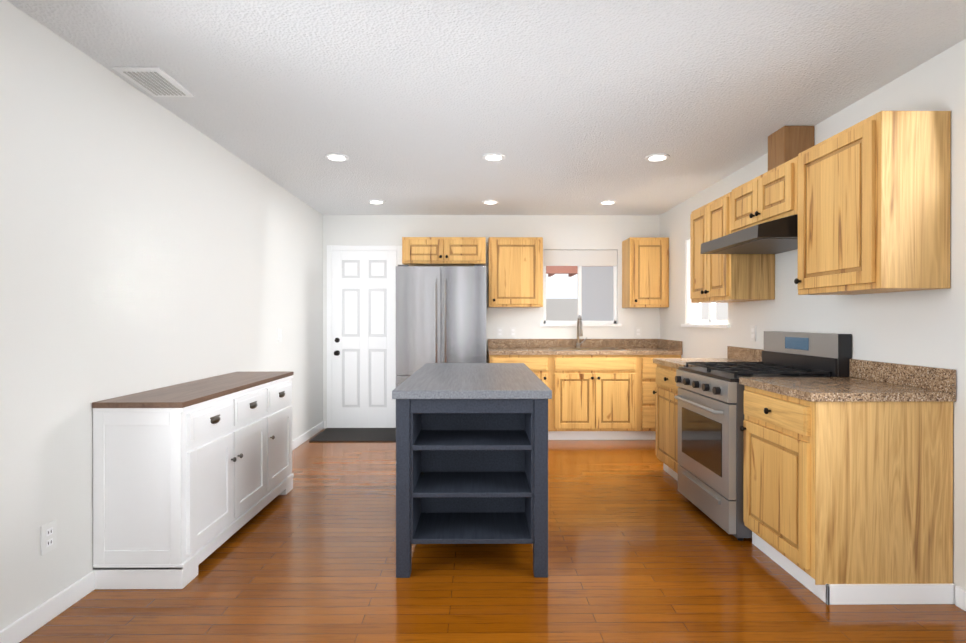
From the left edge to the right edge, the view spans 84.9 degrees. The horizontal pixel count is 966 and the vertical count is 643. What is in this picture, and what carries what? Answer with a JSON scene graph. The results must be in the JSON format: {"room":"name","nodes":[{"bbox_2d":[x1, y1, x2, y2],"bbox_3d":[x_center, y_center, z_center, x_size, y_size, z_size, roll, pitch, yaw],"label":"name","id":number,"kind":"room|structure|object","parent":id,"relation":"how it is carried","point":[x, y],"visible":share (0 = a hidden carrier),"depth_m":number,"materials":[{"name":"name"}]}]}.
{"room":"kitchen","nodes":[
{"label":"kitchen","id":0,"kind":"room"},
{"bbox_2d":[0,0,322,630],"bbox_3d":[-1.836,0.013,1.731,0.120,2.420,8.510,0,0,-1],"label":"wall","id":1,"kind":"structure","parent":0,"point":[147,243],"depth_m":2.46,"materials":[{"name":"white paint"}]},
{"bbox_2d":[40,519,56,555],"bbox_3d":[-1.774,0.882,2.159,0.009,0.118,0.075,0,0,-1],"label":"outlet","id":2,"kind":"object","parent":1,"relation":"attached to","point":[48,537],"depth_m":2.15,"materials":[{"name":"white plastic"}]},
{"bbox_2d":[0,421,325,642],"bbox_3d":[-1.761,1.180,1.735,0.030,0.085,8.510,0,0,-1],"label":"baseboard","id":3,"kind":"structure","parent":1,"relation":"attached to","point":[30,622],"depth_m":2.18,"materials":[{"name":"white paint"}]},
{"bbox_2d":[7,0,965,214],"bbox_3d":[0.137,-1.247,1.745,4.065,0.100,8.750,0,0,-1],"label":"ceiling","id":4,"kind":"structure","parent":0,"point":[564,107],"depth_m":2.64,"materials":[{"name":"white paint"}]},
{"bbox_2d":[113,67,194,96],"bbox_3d":[-1.636,-1.192,2.644,0.215,0.013,0.320,0,0,-1],"label":"ceiling vent","id":5,"kind":"object","parent":4,"relation":"in","point":[155,81],"visible":1,"depth_m":2.62,"materials":[{"name":"white metal"}]},
{"bbox_2d":[325,153,348,160],"bbox_3d":[-1.067,-1.197,3.860,0.169,0.011,0.169,0,0,-10],"label":"recessed light","id":6,"kind":"object","parent":4,"relation":"in","point":[331,156],"depth_m":3.84,"materials":[{"name":"white paint"}]},
{"bbox_2d":[368,200,384,203],"bbox_3d":[-1.071,-1.202,5.315,0.169,0.011,0.169,0,0,-40],"label":"recessed light","id":7,"kind":"object","parent":4,"relation":"in","point":[369,201],"depth_m":5.29,"materials":[{"name":"white paint"}]},
{"bbox_2d":[482,200,498,203],"bbox_3d":[0.076,-1.202,5.326,0.169,0.011,0.169,0,0,-7],"label":"recessed light","id":8,"kind":"object","parent":4,"relation":"in","point":[485,201],"depth_m":5.31,"materials":[{"name":"white paint"}]},
{"bbox_2d":[482,153,505,160],"bbox_3d":[0.080,-1.197,3.855,0.169,0.011,0.169,0,0,-10],"label":"recessed light","id":9,"kind":"object","parent":4,"relation":"in","point":[493,157],"depth_m":3.84,"materials":[{"name":"white paint"}]},
{"bbox_2d":[599,200,615,204],"bbox_3d":[1.261,-1.202,5.337,0.169,0.011,0.169,0,0,-10],"label":"recessed light","id":10,"kind":"object","parent":4,"relation":"in","point":[606,202],"depth_m":5.31,"materials":[{"name":"white paint"}]},
{"bbox_2d":[645,153,669,161],"bbox_3d":[1.277,-1.197,3.866,0.169,0.011,0.169,0,0,-10],"label":"recessed light","id":11,"kind":"object","parent":4,"relation":"in","point":[654,157],"depth_m":3.85,"materials":[{"name":"white paint"}]},
{"bbox_2d":[768,126,813,170],"bbox_3d":[1.938,-1.057,3.331,0.186,0.286,0.190,0,0,-1],"label":"duct","id":12,"kind":"object","parent":4,"relation":"attached to","point":[786,143],"visible":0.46,"depth_m":3.24,"materials":[{"name":"brown wood"}]},
{"bbox_2d":[323,215,659,427],"bbox_3d":[0.099,0.001,6.063,4.065,2.420,0.120,0,0,-1],"label":"wall","id":13,"kind":"structure","parent":0,"point":[584,232],"depth_m":6.00,"materials":[{"name":"white paint"}]},
{"bbox_2d":[327,245,401,427],"bbox_3d":[-1.341,0.176,5.981,0.851,2.070,0.017,0,0,-1],"label":"door frame","id":14,"kind":"structure","parent":13,"relation":"attached to","point":[331,248],"depth_m":5.97,"materials":[{"name":"white paint"}]},
{"bbox_2d":[332,251,396,427],"bbox_3d":[-1.340,0.202,5.945,0.729,2.001,0.088,0,0,-1],"label":"entry door","id":15,"kind":"structure","parent":13,"relation":"in","point":[363,335],"depth_m":5.97,"materials":[{"name":"white wood"}]},
{"bbox_2d":[402,237,485,265],"bbox_3d":[-0.422,-0.766,5.814,0.900,0.285,0.357,0,0,-1],"label":"upper cabinet","id":16,"kind":"object","parent":13,"relation":"attached to","point":[443,251],"visible":1,"depth_m":5.67,"materials":[{"name":"brown wood"}]},
{"bbox_2d":[497,327,502,336],"bbox_3d":[0.194,0.121,5.999,0.075,0.118,0.008,0,0,-1],"label":"outlet","id":17,"kind":"object","parent":13,"relation":"attached to","point":[499,329],"depth_m":6.00,"materials":[{"name":"white plastic"}]},
{"bbox_2d":[510,327,515,336],"bbox_3d":[0.341,0.121,6.000,0.075,0.118,0.008,0,0,-1],"label":"outlet","id":18,"kind":"object","parent":13,"relation":"attached to","point":[512,329],"depth_m":6.00,"materials":[{"name":"white plastic"}]},
{"bbox_2d":[488,237,542,306],"bbox_3d":[0.353,-0.534,5.821,0.585,0.750,0.357,0,0,-1],"label":"upper cabinet","id":19,"kind":"object","parent":13,"relation":"attached to","point":[515,271],"visible":1,"depth_m":5.68,"materials":[{"name":"brown wood"}]},
{"bbox_2d":[488,339,655,346],"bbox_3d":[1.030,0.247,5.998,1.956,0.100,0.020,0,0,-1],"label":"backsplash","id":20,"kind":"structure","parent":13,"relation":"attached to","point":[491,342],"depth_m":5.99,"materials":[{"name":"brown stone"}]},
{"bbox_2d":[540,250,621,325],"bbox_3d":[1.112,-0.382,6.041,0.926,0.875,0.120,0,0,-1],"label":"window","id":21,"kind":"structure","parent":13,"relation":"in","point":[597,290],"depth_m":6.06,"materials":[{"name":"white paint"}]},
{"bbox_2d":[635,327,641,336],"bbox_3d":[1.766,0.121,6.013,0.075,0.118,0.008,0,0,-1],"label":"outlet","id":22,"kind":"object","parent":13,"relation":"attached to","point":[638,330],"depth_m":6.01,"materials":[{"name":"white plastic"}]},
{"bbox_2d":[622,237,668,307],"bbox_3d":[1.796,-0.531,5.834,0.426,0.755,0.357,0,0,-1],"label":"upper cabinet","id":23,"kind":"object","parent":13,"relation":"attached to","point":[645,272],"visible":1,"depth_m":5.69,"materials":[{"name":"brown wood"}]},
{"bbox_2d":[19,428,965,642],"bbox_3d":[0.137,1.273,1.752,4.065,0.100,8.750,0,0,-1],"label":"floor","id":24,"kind":"structure","parent":0,"point":[642,548],"depth_m":2.45,"materials":[{"name":"laminate"}]},
{"bbox_2d":[92,371,293,588],"bbox_3d":[-1.561,0.792,3.126,0.446,0.853,1.444,0,0,-1],"label":"sideboard","id":25,"kind":"object","parent":24,"relation":"on","point":[189,477],"visible":1,"depth_m":2.45,"materials":[{"name":"white wood"}]},
{"bbox_2d":[309,428,395,441],"bbox_3d":[-1.320,1.206,5.641,0.870,0.012,0.635,0,0,-1],"label":"door mat","id":26,"kind":"object","parent":24,"relation":"on","point":[357,435],"visible":0.81,"depth_m":5.56,"materials":[{"name":"grey fabric"}]},
{"bbox_2d":[396,265,485,386],"bbox_3d":[-0.419,0.323,5.570,0.900,1.778,0.798,0,0,-1],"label":"fridge","id":27,"kind":"object","parent":24,"relation":"on","point":[440,314],"visible":0.56,"depth_m":5.24,"materials":[{"name":"grey metal"}]},
{"bbox_2d":[396,399,547,577],"bbox_3d":[-0.056,0.791,3.297,0.730,0.854,1.570,0,0,-1],"label":"kitchen island","id":28,"kind":"object","parent":24,"relation":"on","point":[471,453],"depth_m":2.60,"materials":[{"name":"wood"}]},
{"bbox_2d":[392,363,551,398],"bbox_3d":[-0.056,0.344,3.296,0.762,0.040,1.602,0,0,-1],"label":"island countertop","id":29,"kind":"structure","parent":28,"relation":"on","point":[433,380],"depth_m":2.78,"materials":[{"name":"grey stone"}]},
{"bbox_2d":[488,355,551,439],"bbox_3d":[0.370,0.774,5.664,0.630,0.876,0.679,0,0,-1],"label":"base cabinet","id":30,"kind":"object","parent":24,"relation":"on","point":[540,365],"depth_m":5.34,"materials":[{"name":"brown wood"}]},
{"bbox_2d":[552,355,639,439],"bbox_3d":[1.130,0.774,5.671,0.890,0.876,0.679,0,0,-1],"label":"base cabinet","id":31,"kind":"object","parent":24,"relation":"on","point":[602,389],"depth_m":5.34,"materials":[{"name":"brown wood"}]},
{"bbox_2d":[488,347,681,354],"bbox_3d":[1.033,0.317,5.665,1.956,0.038,0.685,0,0,-1],"label":"countertop","id":32,"kind":"structure","parent":31,"relation":"on","point":[491,350],"depth_m":5.33,"materials":[{"name":"brown stone"}]},
{"bbox_2d":[548,343,627,350],"bbox_3d":[1.114,0.373,5.717,0.744,0.250,0.511,0,0,-1],"label":"sink","id":33,"kind":"object","parent":32,"relation":"in","point":[555,346],"depth_m":5.99,"materials":[{"name":"brown stone"}]},
{"bbox_2d":[640,355,680,439],"bbox_3d":[1.793,0.774,5.676,0.436,0.876,0.679,0,0,-1],"label":"base cabinet","id":34,"kind":"object","parent":24,"relation":"on","point":[648,384],"depth_m":5.34,"materials":[{"name":"brown wood"}]},
{"bbox_2d":[653,346,763,480],"bbox_3d":[1.698,0.709,4.010,0.656,1.014,0.663,0,0,-1],"label":"base cabinet","id":35,"kind":"object","parent":24,"relation":"on","point":[666,392],"visible":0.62,"depth_m":4.05,"materials":[{"name":"brown wood"}]},
{"bbox_2d":[674,331,851,540],"bbox_3d":[1.664,0.643,3.291,0.731,1.150,0.763,0,0,-1],"label":"range","id":36,"kind":"object","parent":24,"relation":"on","point":[709,397],"visible":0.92,"depth_m":3.12,"materials":[{"name":"grey metal"}]},
{"bbox_2d":[739,359,955,604],"bbox_3d":[1.710,0.714,2.591,0.656,1.014,0.629,0,0,-1],"label":"base cabinet","id":37,"kind":"object","parent":24,"relation":"on","point":[847,490],"visible":1,"depth_m":2.29,"materials":[{"name":"brown wood"}]},
{"bbox_2d":[660,39,965,589],"bbox_3d":[2.109,0.013,1.766,0.120,2.420,8.510,0,0,-1],"label":"wall","id":38,"kind":"structure","parent":0,"point":[926,328],"depth_m":2.67,"materials":[{"name":"white paint"}]},
{"bbox_2d":[656,339,681,350],"bbox_3d":[2.001,0.248,5.664,0.020,0.100,0.665,0,0,-1],"label":"backsplash","id":39,"kind":"structure","parent":38,"relation":"attached to","point":[673,345],"depth_m":5.61,"materials":[{"name":"brown stone"}]},
{"bbox_2d":[681,240,729,327],"bbox_3d":[2.053,-0.380,4.819,0.120,0.870,0.980,0,0,-1],"label":"window","id":40,"kind":"structure","parent":38,"relation":"in","point":[693,309],"depth_m":5.03,"materials":[{"name":"white paint"}]},
{"bbox_2d":[690,191,774,302],"bbox_3d":[1.847,-0.529,4.012,0.357,0.750,0.689,0,0,-1],"label":"upper cabinet","id":41,"kind":"object","parent":38,"relation":"attached to","point":[722,278],"visible":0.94,"depth_m":3.78,"materials":[{"name":"brown wood"}]},
{"bbox_2d":[750,325,755,340],"bbox_3d":[2.025,0.087,3.960,0.008,0.118,0.075,0,0,-1],"label":"outlet","id":42,"kind":"object","parent":38,"relation":"attached to","point":[752,327],"depth_m":3.96,"materials":[{"name":"white plastic"}]},
{"bbox_2d":[731,156,797,232],"bbox_3d":[1.853,-0.753,3.287,0.357,0.318,0.757,0,0,-1],"label":"upper cabinet","id":43,"kind":"object","parent":38,"relation":"attached to","point":[770,195],"visible":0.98,"depth_m":3.19,"materials":[{"name":"brown wood"}]},
{"bbox_2d":[700,215,797,253],"bbox_3d":[1.770,-0.528,3.289,0.522,0.128,0.751,0,0,-1],"label":"range hood","id":44,"kind":"object","parent":43,"relation":"attached to","point":[777,236],"visible":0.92,"depth_m":3.12,"materials":[{"name":"grey metal"}]},
{"bbox_2d":[794,111,950,294],"bbox_3d":[1.859,-0.533,2.603,0.357,0.774,0.600,0,0,-1],"label":"upper cabinet","id":45,"kind":"object","parent":38,"relation":"attached to","point":[874,196],"visible":1,"depth_m":2.32,"materials":[{"name":"brown wood"}]},
{"bbox_2d":[955,586,965,610],"bbox_3d":[2.058,1.186,-0.107,0.014,0.085,4.760,0,0,-1],"label":"baseboard","id":46,"kind":"structure","parent":38,"relation":"attached to","point":[960,593],"depth_m":2.25,"materials":[{"name":"white paint"}]},
{"label":"outside","id":47,"kind":"structure","parent":0,"visible":0},
{"bbox_3d":[1.810,1.415,7.912,28.000,0.180,28.000,0,0,-1],"label":"ground","id":48,"kind":"structure","parent":47,"visible":0},
{"bbox_2d":[546,266,577,276],"bbox_3d":[1.499,0.127,9.106,3.200,2.390,3.800,0,0,-1],"label":"carport","id":49,"kind":"object","parent":48,"relation":"on","point":[570,271],"visible":0.06,"depth_m":8.48,"materials":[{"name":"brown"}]},
{"bbox_2d":[546,299,727,320],"bbox_3d":[0.841,0.400,4.421,18.000,1.870,17.040,0,0,-1],"label":"fence","id":50,"kind":"object","parent":48,"relation":"on","point":[561,309],"depth_m":12.91,"materials":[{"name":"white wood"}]}
]}

